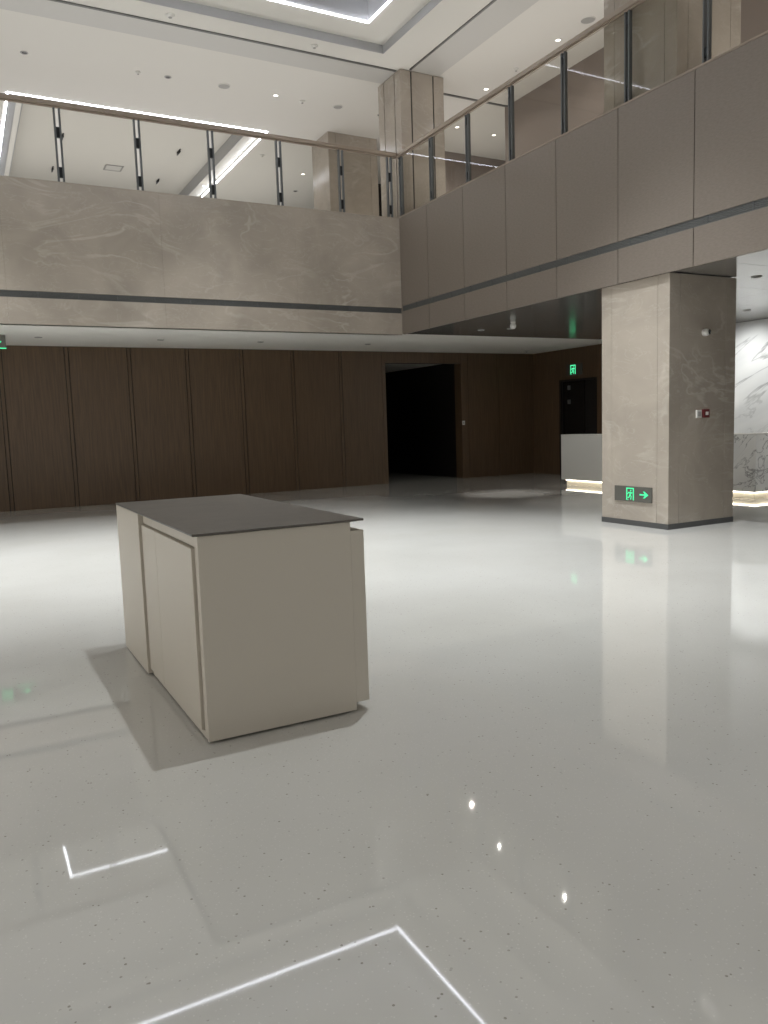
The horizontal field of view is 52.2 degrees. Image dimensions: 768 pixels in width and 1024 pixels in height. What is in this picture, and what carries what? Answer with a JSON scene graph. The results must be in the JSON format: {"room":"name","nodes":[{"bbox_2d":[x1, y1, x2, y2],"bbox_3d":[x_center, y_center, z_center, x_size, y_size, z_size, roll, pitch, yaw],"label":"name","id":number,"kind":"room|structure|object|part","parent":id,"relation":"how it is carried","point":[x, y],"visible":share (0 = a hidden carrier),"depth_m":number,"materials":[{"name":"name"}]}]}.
{"room":"lobby","nodes":[
{"label":"lobby","id":0,"kind":"room"},
{"bbox_2d":[0,175,402,334],"bbox_3d":[-6.462,-4.266,12.833,15.299,2.355,0.330,-5,7,-28],"label":"stone wall","id":1,"kind":"structure","parent":0,"point":[72,254],"depth_m":14.19,"materials":[{"name":"beige stone"}]},
{"bbox_3d":[-7.356,-4.427,12.168,2.568,1.790,0.035,-5,7,-28],"label":"stone panel","id":2,"kind":"part","parent":1,"relation":"part of","materials":[{"name":"beige stone"}]},
{"bbox_3d":[-7.316,-3.213,12.304,2.568,0.435,0.035,-5,7,-28],"label":"stone panel","id":3,"kind":"part","parent":1,"relation":"part of","materials":[{"name":"beige stone"}]},
{"bbox_3d":[-5.093,-4.635,13.368,2.568,1.790,0.035,-5,7,-28],"label":"stone panel","id":4,"kind":"part","parent":1,"relation":"part of","materials":[{"name":"beige stone"}]},
{"bbox_3d":[-5.053,-3.421,13.504,2.568,0.435,0.035,-5,7,-28],"label":"stone panel","id":5,"kind":"part","parent":1,"relation":"part of","materials":[{"name":"beige stone"}]},
{"bbox_2d":[0,93,396,216],"bbox_3d":[-6.473,-6.065,12.528,15.287,1.283,0.100,-5,7,-28],"label":"glass balustrade","id":6,"kind":"object","parent":1,"relation":"on","point":[54,105],"visible":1,"depth_m":14.24,"materials":[{"name":"brown metal"}]},
{"bbox_3d":[-5.426,-6.114,13.087,0.112,1.188,0.060,-5,7,-28],"label":"post","id":7,"kind":"part","parent":6,"relation":"part of","materials":[{"name":"grey metal"}]},
{"bbox_3d":[-4.290,-6.219,13.690,0.112,1.188,0.060,-5,7,-28],"label":"post","id":8,"kind":"part","parent":6,"relation":"part of","materials":[{"name":"grey metal"}]},
{"bbox_3d":[-6.492,-6.668,12.460,15.287,0.070,0.100,-5,7,-28],"label":"handrail","id":9,"kind":"part","parent":6,"relation":"part of","materials":[{"name":"brown metal"}]},
{"bbox_3d":[-3.146,-6.324,14.297,0.112,1.188,0.060,-5,7,-28],"label":"post","id":10,"kind":"part","parent":6,"relation":"part of","materials":[{"name":"grey metal"}]},
{"bbox_3d":[-1.992,-6.430,14.909,0.112,1.188,0.060,-5,7,-28],"label":"post","id":11,"kind":"part","parent":6,"relation":"part of","materials":[{"name":"grey metal"}]},
{"bbox_3d":[-0.848,-6.536,15.516,0.112,1.188,0.060,-5,7,-28],"label":"post","id":12,"kind":"part","parent":6,"relation":"part of","materials":[{"name":"grey metal"}]},
{"bbox_3d":[0.112,-6.624,16.025,0.112,1.188,0.060,-5,7,-28],"label":"post","id":13,"kind":"part","parent":6,"relation":"part of","materials":[{"name":"grey metal"}]},
{"bbox_2d":[0,290,401,313],"bbox_3d":[-6.373,-3.572,12.784,15.298,0.104,0.022,-5,7,-28],"label":"air vent","id":14,"kind":"object","parent":1,"relation":"in","point":[70,296],"depth_m":14.33,"materials":[{"name":"grey metal"}]},
{"bbox_3d":[-2.834,-4.843,14.566,2.558,1.790,0.035,-5,7,-28],"label":"stone panel","id":15,"kind":"part","parent":1,"relation":"part of","materials":[{"name":"beige stone"}]},
{"bbox_3d":[-2.794,-3.629,14.702,2.558,0.435,0.035,-5,7,-28],"label":"stone panel","id":16,"kind":"part","parent":1,"relation":"part of","materials":[{"name":"beige stone"}]},
{"bbox_3d":[-0.687,-5.041,15.706,2.316,1.790,0.035,-5,7,-28],"label":"stone panel","id":17,"kind":"part","parent":1,"relation":"part of","materials":[{"name":"beige stone"}]},
{"bbox_3d":[-0.647,-3.827,15.841,2.316,0.435,0.035,-5,7,-28],"label":"stone panel","id":18,"kind":"part","parent":1,"relation":"part of","materials":[{"name":"beige stone"}]},
{"bbox_2d":[0,345,533,511],"bbox_3d":[-5.263,-1.970,17.770,21.650,3.420,0.320,-5,7,-28],"label":"wall","id":19,"kind":"structure","parent":0,"point":[80,426],"depth_m":18.31,"materials":[{"name":"brown wood"}]},
{"bbox_3d":[-8.403,-1.663,15.951,1.189,3.420,0.032,-5,7,-28],"label":"wood panel","id":20,"kind":"part","parent":19,"relation":"part of","materials":[{"name":"brown wood"}]},
{"bbox_3d":[-7.273,-1.767,16.550,1.189,3.420,0.032,-5,7,-28],"label":"wood panel","id":21,"kind":"part","parent":19,"relation":"part of","materials":[{"name":"brown wood"}]},
{"bbox_3d":[-6.144,-1.871,17.149,1.189,3.420,0.032,-5,7,-28],"label":"wood panel","id":22,"kind":"part","parent":19,"relation":"part of","materials":[{"name":"brown wood"}]},
{"bbox_3d":[-5.014,-1.975,17.749,1.189,3.420,0.032,-5,7,-28],"label":"wood panel","id":23,"kind":"part","parent":19,"relation":"part of","materials":[{"name":"brown wood"}]},
{"bbox_3d":[-3.884,-2.079,18.348,1.189,3.420,0.032,-5,7,-28],"label":"wood panel","id":24,"kind":"part","parent":19,"relation":"part of","materials":[{"name":"brown wood"}]},
{"bbox_3d":[-2.755,-2.183,18.947,1.189,3.420,0.032,-5,7,-28],"label":"wood panel","id":25,"kind":"part","parent":19,"relation":"part of","materials":[{"name":"brown wood"}]},
{"bbox_3d":[-1.625,-2.288,19.546,1.189,3.420,0.032,-5,7,-28],"label":"wood panel","id":26,"kind":"part","parent":19,"relation":"part of","materials":[{"name":"brown wood"}]},
{"bbox_3d":[-0.522,-2.389,20.131,1.128,3.420,0.032,-5,7,-28],"label":"wood panel","id":27,"kind":"part","parent":19,"relation":"part of","materials":[{"name":"brown wood"}]},
{"bbox_3d":[2.780,-2.693,21.883,1.028,3.420,0.032,-5,7,-28],"label":"wood panel","id":28,"kind":"part","parent":19,"relation":"part of","materials":[{"name":"brown wood"}]},
{"bbox_3d":[3.788,-2.786,22.417,1.238,3.420,0.032,-5,7,-28],"label":"wood panel","id":29,"kind":"part","parent":19,"relation":"part of","materials":[{"name":"brown wood"}]},
{"bbox_2d":[0,0,603,208],"bbox_3d":[-2.462,-8.981,13.789,24.000,0.632,36.000,-5,7,-28],"label":"ceiling","id":30,"kind":"structure","parent":0,"point":[67,61],"depth_m":16.39,"materials":[{"name":"white paint"}]},
{"bbox_2d":[103,164,123,171],"bbox_3d":[-7.781,-9.890,22.555,0.500,0.020,0.500,-5,7,-28],"label":"access hatch","id":31,"kind":"object","parent":30,"relation":"attached to","point":[108,167],"visible":1,"depth_m":22.53,"materials":[{"name":"grey"}]},
{"bbox_3d":[-7.781,-9.894,22.554,0.410,0.011,0.410,-5,7,-28],"label":"hatch panel","id":32,"kind":"part","parent":31,"relation":"part of","materials":[{"name":"white plastic"}]},
{"bbox_2d":[165,12,174,18],"bbox_3d":[-3.705,-8.584,13.589,0.160,0.055,0.160,-5,7,-28],"label":"smoke detector","id":33,"kind":"object","parent":30,"relation":"attached to","point":[169,15],"visible":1,"depth_m":13.55,"materials":[{"name":"white plastic"}]},
{"bbox_2d":[0,0,395,83],"bbox_3d":[-6.691,-8.403,12.687,15.430,0.020,0.670,-5,7,-28],"label":"ceiling beam","id":34,"kind":"structure","parent":30,"relation":"attached to","point":[61,10],"depth_m":14.36,"materials":[{"name":"grey paint"}]},
{"bbox_2d":[218,83,229,88],"bbox_3d":[-3.357,-8.937,16.468,0.260,0.014,0.260,-5,7,-28],"label":"ceiling speaker","id":35,"kind":"object","parent":30,"relation":"attached to","point":[222,85],"visible":1,"depth_m":16.47,"materials":[{"name":"white plastic"}]},
{"bbox_2d":[333,105,342,108],"bbox_3d":[-1.043,-9.155,17.741,0.220,0.014,0.220,-5,7,-28],"label":"ceiling speaker","id":36,"kind":"object","parent":30,"relation":"attached to","point":[335,106],"visible":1,"depth_m":17.75,"materials":[{"name":"white plastic"}]},
{"bbox_2d":[409,0,538,75],"bbox_3d":[5.208,-8.274,8.016,0.720,0.020,18.500,-5,7,-28],"label":"trim","id":37,"kind":"structure","parent":30,"relation":"attached to","point":[497,14],"depth_m":14.61,"materials":[{"name":"grey"}]},
{"bbox_2d":[580,16,595,24],"bbox_3d":[3.701,-8.921,14.233,0.280,0.014,0.280,-5,7,-28],"label":"ceiling speaker","id":38,"kind":"object","parent":30,"relation":"attached to","point":[589,19],"visible":1,"depth_m":14.23,"materials":[{"name":"white plastic"}]},
{"bbox_2d":[378,184,381,215],"bbox_3d":[-0.736,-8.289,23.448,2.050,3.020,0.200,-5,7,-28],"label":"wall","id":39,"kind":"structure","parent":0,"point":[379,185],"depth_m":23.57,"materials":[{"name":"black"}]},
{"bbox_2d":[0,472,767,1023],"bbox_3d":[-1.176,0.454,10.807,21.950,0.120,28.000,-5,7,-28],"label":"floor","id":40,"kind":"structure","parent":0,"point":[546,800],"depth_m":3.30,"materials":[{"name":"tile"}]},
{"bbox_2d":[116,494,368,741],"bbox_3d":[-0.993,0.509,4.947,0.926,1.057,2.105,-5,7,-28],"label":"storage cabinet","id":41,"kind":"object","parent":40,"relation":"on","point":[249,611],"visible":1,"depth_m":4.09,"materials":[{"name":"beige paint"}]},
{"bbox_3d":[-1.692,0.491,5.323,0.044,1.031,0.775,-5,7,-28],"label":"tall panel","id":42,"kind":"part","parent":41,"relation":"part of","materials":[{"name":"beige paint"}]},
{"bbox_3d":[-1.402,0.555,4.799,0.028,0.925,0.380,-5,7,-28],"label":"door","id":43,"kind":"part","parent":41,"relation":"part of","materials":[{"name":"beige paint"}]},
{"bbox_3d":[-1.202,0.093,4.363,0.017,0.058,1.278,-5,7,-28],"label":"rail","id":44,"kind":"part","parent":41,"relation":"part of","materials":[{"name":"beige paint"}]},
{"bbox_3d":[-1.116,0.605,4.268,0.028,0.925,0.820,-5,7,-28],"label":"door","id":45,"kind":"part","parent":41,"relation":"part of","materials":[{"name":"beige paint"}]},
{"bbox_3d":[-1.169,1.071,4.472,0.016,0.034,1.278,-5,7,-28],"label":"toe rail","id":46,"kind":"part","parent":41,"relation":"part of","materials":[{"name":"beige paint"}]},
{"bbox_2d":[116,494,362,536],"bbox_3d":[-1.012,-0.010,4.888,0.921,0.011,2.105,-5,7,-28],"label":"countertop","id":47,"kind":"structure","parent":41,"relation":"on","point":[234,513],"depth_m":4.56,"materials":[{"name":"stone"}]},
{"bbox_3d":[-0.529,0.597,4.032,0.818,1.031,0.022,-5,7,-28],"label":"panel","id":48,"kind":"part","parent":41,"relation":"part of","materials":[{"name":"beige paint"}]},
{"bbox_3d":[-0.294,0.536,4.539,0.080,0.940,0.700,-5,7,-28],"label":"door","id":49,"kind":"part","parent":41,"relation":"part of","materials":[{"name":"beige paint"}]},
{"bbox_2d":[561,432,767,498],"bbox_3d":[6.269,-1.100,16.675,2.006,1.180,5.160,-5,7,-28],"label":"reception desk","id":50,"kind":"object","parent":40,"relation":"on","point":[581,454],"visible":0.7,"depth_m":14.38,"materials":[{"name":"white stone"}]},
{"bbox_3d":[4.962,-1.151,17.049,0.050,1.025,3.250,-5,7,-28],"label":"panel","id":51,"kind":"part","parent":50,"relation":"part of","materials":[{"name":"white stone"}]},
{"bbox_2d":[561,432,767,435],"bbox_3d":[6.250,-1.675,16.610,2.006,0.022,5.160,-5,7,-28],"label":"countertop","id":52,"kind":"structure","parent":50,"relation":"on","point":[759,432],"depth_m":14.23,"materials":[{"name":"white stone"}]},
{"bbox_3d":[6.181,-0.939,14.788,0.050,1.025,1.895,-5,7,-28],"label":"panel","id":53,"kind":"part","parent":50,"relation":"part of","materials":[{"name":"grey stone"}]},
{"bbox_3d":[7.498,-0.944,14.446,1.948,1.025,0.050,-5,7,-28],"label":"panel","id":54,"kind":"part","parent":50,"relation":"part of","materials":[{"name":"grey stone"}]},
{"bbox_2d":[602,273,736,529],"bbox_3d":[4.082,-1.552,11.322,1.315,3.408,1.262,-5,7,-28],"label":"stone column","id":55,"kind":"structure","parent":40,"relation":"on","point":[659,368],"depth_m":10.84,"materials":[{"name":"beige stone"}]},
{"bbox_2d":[615,485,651,502],"bbox_3d":[3.538,-0.255,11.150,0.023,0.215,0.700,-5,7,-28],"label":"exit sign","id":56,"kind":"object","parent":55,"relation":"attached to","point":[623,493],"visible":1,"depth_m":11.12,"materials":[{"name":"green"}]},
{"bbox_2d":[696,410,701,417],"bbox_3d":[4.312,-1.342,10.737,0.100,0.105,0.026,-5,7,-28],"label":"wall socket","id":57,"kind":"object","parent":55,"relation":"attached to","point":[698,412],"visible":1,"depth_m":10.72,"materials":[{"name":"white plastic"}]},
{"bbox_2d":[702,409,709,417],"bbox_3d":[4.429,-1.357,10.792,0.120,0.115,0.039,-5,7,-28],"label":"button","id":58,"kind":"object","parent":55,"relation":"attached to","point":[705,412],"visible":1,"depth_m":10.77,"materials":[{"name":"red plastic"}]},
{"bbox_2d":[702,329,710,335],"bbox_3d":[4.385,-2.439,10.642,0.121,0.104,0.082,-5,7,-28],"label":"security camera","id":59,"kind":"object","parent":55,"relation":"attached to","point":[705,332],"visible":1,"depth_m":10.62,"materials":[{"name":"white plastic"}]},
{"bbox_2d":[0,249,767,353],"bbox_3d":[-0.067,-2.806,7.851,21.670,0.100,22.300,-5,7,-28],"label":"ceiling","id":60,"kind":"structure","parent":0,"point":[22,334],"depth_m":15.83,"materials":[{"name":"white paint"}]},
{"bbox_2d":[0,335,5,348],"bbox_3d":[-7.197,-3.090,14.168,0.660,0.270,0.026,-5,7,-28],"label":"exit sign","id":61,"kind":"object","parent":60,"relation":"attached to","point":[2,337],"visible":1,"depth_m":14.29,"materials":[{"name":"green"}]},
{"bbox_3d":[2.072,-3.804,16.558,3.062,0.012,1.277,-5,7,-28],"label":"soffit panel","id":62,"kind":"part","parent":60,"relation":"part of","materials":[{"name":"grey"}]},
{"bbox_2d":[510,322,515,328],"bbox_3d":[2.472,-3.570,15.018,0.120,0.138,0.120,-5,7,-28],"label":"dome camera","id":63,"kind":"object","parent":60,"relation":"attached to","point":[512,325],"visible":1,"depth_m":14.98,"materials":[{"name":"white plastic"}]},
{"bbox_3d":[2.679,-3.698,15.432,3.062,0.012,1.277,-5,7,-28],"label":"soffit panel","id":64,"kind":"part","parent":60,"relation":"part of","materials":[{"name":"grey"}]},
{"bbox_3d":[3.286,-3.592,14.306,3.062,0.012,1.277,-5,7,-28],"label":"soffit panel","id":65,"kind":"part","parent":60,"relation":"part of","materials":[{"name":"grey paint"}]},
{"bbox_3d":[3.892,-3.487,13.181,3.062,0.012,1.277,-5,7,-28],"label":"soffit panel","id":66,"kind":"part","parent":60,"relation":"part of","materials":[{"name":"grey"}]},
{"bbox_3d":[4.854,-4.060,18.033,3.244,0.012,1.277,-5,7,-28],"label":"soffit panel","id":67,"kind":"part","parent":60,"relation":"part of","materials":[{"name":"grey paint"}]},
{"bbox_3d":[5.460,-3.954,16.907,3.244,0.012,1.277,-5,7,-28],"label":"soffit panel","id":68,"kind":"part","parent":60,"relation":"part of","materials":[{"name":"grey"}]},
{"bbox_3d":[4.499,-3.381,12.056,3.062,0.012,1.277,-5,7,-28],"label":"soffit panel","id":69,"kind":"part","parent":60,"relation":"part of","materials":[{"name":"grey"}]},
{"bbox_3d":[5.106,-3.276,10.930,3.062,0.012,1.277,-5,7,-28],"label":"soffit panel","id":70,"kind":"part","parent":60,"relation":"part of","materials":[{"name":"grey paint"}]},
{"bbox_3d":[5.713,-3.170,9.804,3.062,0.012,1.277,-5,7,-28],"label":"soffit panel","id":71,"kind":"part","parent":60,"relation":"part of","materials":[{"name":"grey paint"}]},
{"bbox_3d":[6.067,-3.849,15.782,3.244,0.012,1.277,-5,7,-28],"label":"soffit panel","id":72,"kind":"part","parent":60,"relation":"part of","materials":[{"name":"grey paint"}]},
{"bbox_3d":[7.281,-3.637,13.531,3.244,0.012,1.277,-5,7,-28],"label":"soffit panel","id":73,"kind":"part","parent":60,"relation":"part of","materials":[{"name":"grey paint"}]},
{"bbox_3d":[6.674,-3.743,14.656,3.244,0.012,1.277,-5,7,-28],"label":"soffit panel","id":74,"kind":"part","parent":60,"relation":"part of","materials":[{"name":"grey paint"}]},
{"bbox_2d":[385,364,439,372],"bbox_3d":[-0.504,-4.308,23.433,3.300,0.100,5.700,-5,7,-28],"label":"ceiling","id":75,"kind":"structure","parent":0,"point":[388,367],"depth_m":22.82,"materials":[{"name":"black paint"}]},
{"bbox_2d":[385,364,456,477],"bbox_3d":[0.847,-2.795,24.360,0.300,3.200,5.600,-5,7,-28],"label":"doorway","id":76,"kind":"structure","parent":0,"point":[420,402],"depth_m":23.48,"materials":[{"name":"black"}]},
{"bbox_2d":[445,151,505,192],"bbox_3d":[3.413,-8.276,22.106,7.300,3.020,0.280,-5,7,-28],"label":"wall","id":77,"kind":"structure","parent":0,"point":[455,163],"depth_m":21.15,"materials":[{"name":"brown"}]},
{"bbox_2d":[533,344,601,474],"bbox_3d":[9.618,-1.945,13.152,0.262,3.420,22.300,-5,7,-28],"label":"wall","id":78,"kind":"structure","parent":0,"point":[549,368],"depth_m":21.95,"materials":[{"name":"brown wood"}]},
{"bbox_3d":[4.611,-2.789,22.199,0.032,3.420,1.127,-5,7,-28],"label":"wood panel","id":79,"kind":"part","parent":78,"relation":"part of","materials":[{"name":"brown wood"}]},
{"bbox_2d":[566,363,582,375],"bbox_3d":[5.102,-3.822,21.029,0.025,0.300,0.620,-5,7,-28],"label":"exit sign","id":80,"kind":"object","parent":78,"relation":"attached to","point":[571,369],"visible":1,"depth_m":21.00,"materials":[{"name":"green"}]},
{"bbox_2d":[559,377,596,474],"bbox_3d":[5.259,-2.278,21.133,0.130,2.600,1.440,-5,7,-28],"label":"door","id":81,"kind":"structure","parent":78,"relation":"in","point":[577,397],"depth_m":21.10,"materials":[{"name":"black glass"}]},
{"bbox_3d":[5.176,-3.974,20.929,0.032,0.820,1.440,-5,7,-28],"label":"wood panel","id":82,"kind":"part","parent":78,"relation":"part of","materials":[{"name":"brown wood"}]},
{"bbox_3d":[6.015,-2.545,19.595,0.032,3.420,1.910,-5,7,-28],"label":"wood panel","id":83,"kind":"part","parent":78,"relation":"part of","materials":[{"name":"brown wood"}]},
{"bbox_2d":[399,30,767,333],"bbox_3d":[4.854,-4.142,8.229,0.314,2.377,18.530,-5,7,-28],"label":"wall","id":84,"kind":"structure","parent":0,"point":[672,177],"depth_m":10.99,"materials":[{"name":"brown"}]},
{"bbox_3d":[0.480,-4.896,16.335,0.302,2.335,0.048,-5,7,-28],"label":"corner trim","id":85,"kind":"part","parent":84,"relation":"part of","materials":[{"name":"grey stone"}]},
{"bbox_3d":[0.615,-5.119,15.762,0.035,1.773,1.044,-5,7,-28],"label":"cladding panel","id":86,"kind":"part","parent":84,"relation":"part of","materials":[{"name":"beige metal"}]},
{"bbox_3d":[0.655,-3.899,15.898,0.035,0.470,1.044,-5,7,-28],"label":"cladding panel","id":87,"kind":"part","parent":84,"relation":"part of","materials":[{"name":"grey stone"}]},
{"bbox_3d":[1.157,-5.024,14.755,0.035,1.773,1.228,-5,7,-28],"label":"cladding panel","id":88,"kind":"part","parent":84,"relation":"part of","materials":[{"name":"stone"}]},
{"bbox_3d":[1.198,-3.804,14.891,0.035,0.470,1.228,-5,7,-28],"label":"cladding panel","id":89,"kind":"part","parent":84,"relation":"part of","materials":[{"name":"beige metal"}]},
{"bbox_3d":[1.748,-4.922,13.658,0.035,1.773,1.248,-5,7,-28],"label":"cladding panel","id":90,"kind":"part","parent":84,"relation":"part of","materials":[{"name":"stone"}]},
{"bbox_3d":[1.789,-3.701,13.794,0.035,0.470,1.248,-5,7,-28],"label":"cladding panel","id":91,"kind":"part","parent":84,"relation":"part of","materials":[{"name":"beige metal"}]},
{"bbox_3d":[2.345,-4.818,12.551,0.035,1.773,1.253,-5,7,-28],"label":"cladding panel","id":92,"kind":"part","parent":84,"relation":"part of","materials":[{"name":"beige metal"}]},
{"bbox_3d":[2.386,-3.598,12.687,0.035,0.470,1.253,-5,7,-28],"label":"cladding panel","id":93,"kind":"part","parent":84,"relation":"part of","materials":[{"name":"beige metal"}]},
{"bbox_2d":[396,0,711,215],"bbox_3d":[4.678,-5.942,8.006,0.100,1.256,18.600,-5,7,-28],"label":"glass balustrade","id":94,"kind":"object","parent":84,"relation":"on","point":[626,9],"visible":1,"depth_m":11.80,"materials":[{"name":"brown metal"}]},
{"bbox_3d":[0.357,-6.646,16.029,0.060,1.161,0.090,-5,7,-28],"label":"post","id":95,"kind":"part","parent":94,"relation":"part of","materials":[{"name":"grey metal"}]},
{"bbox_3d":[0.911,-6.550,15.003,0.060,1.161,0.090,-5,7,-28],"label":"post","id":96,"kind":"part","parent":94,"relation":"part of","materials":[{"name":"grey metal"}]},
{"bbox_3d":[1.492,-6.449,13.924,0.060,1.161,0.090,-5,7,-28],"label":"post","id":97,"kind":"part","parent":94,"relation":"part of","materials":[{"name":"grey metal"}]},
{"bbox_3d":[2.083,-6.346,12.828,0.060,1.161,0.090,-5,7,-28],"label":"post","id":98,"kind":"part","parent":94,"relation":"part of","materials":[{"name":"grey metal"}]},
{"bbox_3d":[4.659,-6.531,7.940,0.100,0.070,18.600,-5,7,-28],"label":"handrail","id":99,"kind":"part","parent":94,"relation":"part of","materials":[{"name":"brown wood"}]},
{"bbox_3d":[2.689,-6.241,11.705,0.060,1.161,0.090,-5,7,-28],"label":"post","id":100,"kind":"part","parent":94,"relation":"part of","materials":[{"name":"grey metal"}]},
{"bbox_3d":[3.294,-6.136,10.582,0.060,1.161,0.090,-5,7,-28],"label":"post","id":101,"kind":"part","parent":94,"relation":"part of","materials":[{"name":"grey metal"}]},
{"bbox_3d":[3.899,-6.030,9.459,0.060,1.161,0.090,-5,7,-28],"label":"post","id":102,"kind":"part","parent":94,"relation":"part of","materials":[{"name":"grey metal"}]},
{"bbox_2d":[403,197,767,310],"bbox_3d":[4.773,-3.469,8.220,0.022,0.102,18.480,-5,7,-28],"label":"air vent","id":103,"kind":"object","parent":84,"relation":"in","point":[753,205],"depth_m":11.25,"materials":[{"name":"grey metal"}]},
{"bbox_3d":[2.989,-3.493,11.567,0.035,0.470,1.275,-5,7,-28],"label":"cladding panel","id":104,"kind":"part","parent":84,"relation":"part of","materials":[{"name":"stone"}]},
{"bbox_3d":[2.949,-4.713,11.431,0.035,1.773,1.275,-5,7,-28],"label":"cladding panel","id":105,"kind":"part","parent":84,"relation":"part of","materials":[{"name":"beige metal"}]},
{"bbox_3d":[3.599,-3.387,10.437,0.035,0.470,1.278,-5,7,-28],"label":"cladding panel","id":106,"kind":"part","parent":84,"relation":"part of","materials":[{"name":"stone"}]},
{"bbox_3d":[3.558,-4.607,10.301,0.035,1.773,1.278,-5,7,-28],"label":"cladding panel","id":107,"kind":"part","parent":84,"relation":"part of","materials":[{"name":"beige metal"}]},
{"bbox_2d":[604,0,740,112],"bbox_3d":[3.932,-7.058,10.751,1.210,2.917,1.295,-5,7,-28],"label":"stone column","id":108,"kind":"structure","parent":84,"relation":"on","point":[666,34],"depth_m":10.37,"materials":[{"name":"beige stone"}]},
{"bbox_3d":[4.208,-3.280,9.306,0.035,0.470,1.276,-5,7,-28],"label":"cladding panel","id":109,"kind":"part","parent":84,"relation":"part of","materials":[{"name":"beige metal"}]},
{"bbox_3d":[4.168,-4.501,9.170,0.035,1.773,1.276,-5,7,-28],"label":"cladding panel","id":110,"kind":"part","parent":84,"relation":"part of","materials":[{"name":"grey stone"}]},
{"bbox_2d":[505,0,767,161],"bbox_3d":[7.553,-7.046,9.857,0.350,3.020,19.310,-5,7,-28],"label":"wall","id":111,"kind":"structure","parent":0,"point":[537,114],"depth_m":16.17,"materials":[{"name":"brown"}]},
{"bbox_2d":[444,93,507,106],"bbox_3d":[1.831,-9.218,17.483,2.250,0.020,0.060,-5,7,-28],"label":"trim","id":112,"kind":"structure","parent":111,"relation":"attached to","point":[445,94],"depth_m":17.52,"materials":[{"name":"grey metal"}]},
{"bbox_3d":[2.994,-7.839,18.314,0.350,3.020,0.028,-5,7,-28],"label":"panel","id":113,"kind":"part","parent":111,"relation":"part of","materials":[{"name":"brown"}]},
{"bbox_3d":[3.309,-7.748,17.403,0.040,3.020,1.892,-5,7,-28],"label":"wall panel","id":114,"kind":"part","parent":111,"relation":"part of","materials":[{"name":"brown stone"}]},
{"bbox_3d":[4.208,-7.592,15.736,0.040,3.020,1.892,-5,7,-28],"label":"wall panel","id":115,"kind":"part","parent":111,"relation":"part of","materials":[{"name":"brown"}]},
{"bbox_3d":[6.005,-7.279,12.403,0.040,3.020,1.892,-5,7,-28],"label":"wall panel","id":116,"kind":"part","parent":111,"relation":"part of","materials":[{"name":"brown stone"}]},
{"bbox_2d":[734,318,767,434],"bbox_3d":[8.213,-2.142,15.340,0.200,3.420,7.700,-5,7,-28],"label":"wall","id":117,"kind":"structure","parent":0,"point":[751,342],"depth_m":16.19,"materials":[{"name":"white stone"}]},
{"bbox_3d":[-2.351,-5.605,14.166,24.000,0.150,36.000,-5,7,-28],"label":"floor","id":118,"kind":"structure","parent":0,"visible":0},
{"bbox_2d":[312,131,378,215],"bbox_3d":[-0.969,-7.909,20.109,1.360,3.020,1.000,-5,7,-28],"label":"stone column","id":119,"kind":"structure","parent":118,"relation":"on","point":[360,170],"depth_m":19.65,"materials":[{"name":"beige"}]},
{"bbox_2d":[378,69,445,217],"bbox_3d":[0.602,-7.578,16.735,1.040,3.007,0.960,-5,7,-28],"label":"stone column","id":120,"kind":"structure","parent":118,"relation":"on","point":[410,103],"depth_m":16.31,"materials":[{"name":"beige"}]}
]}

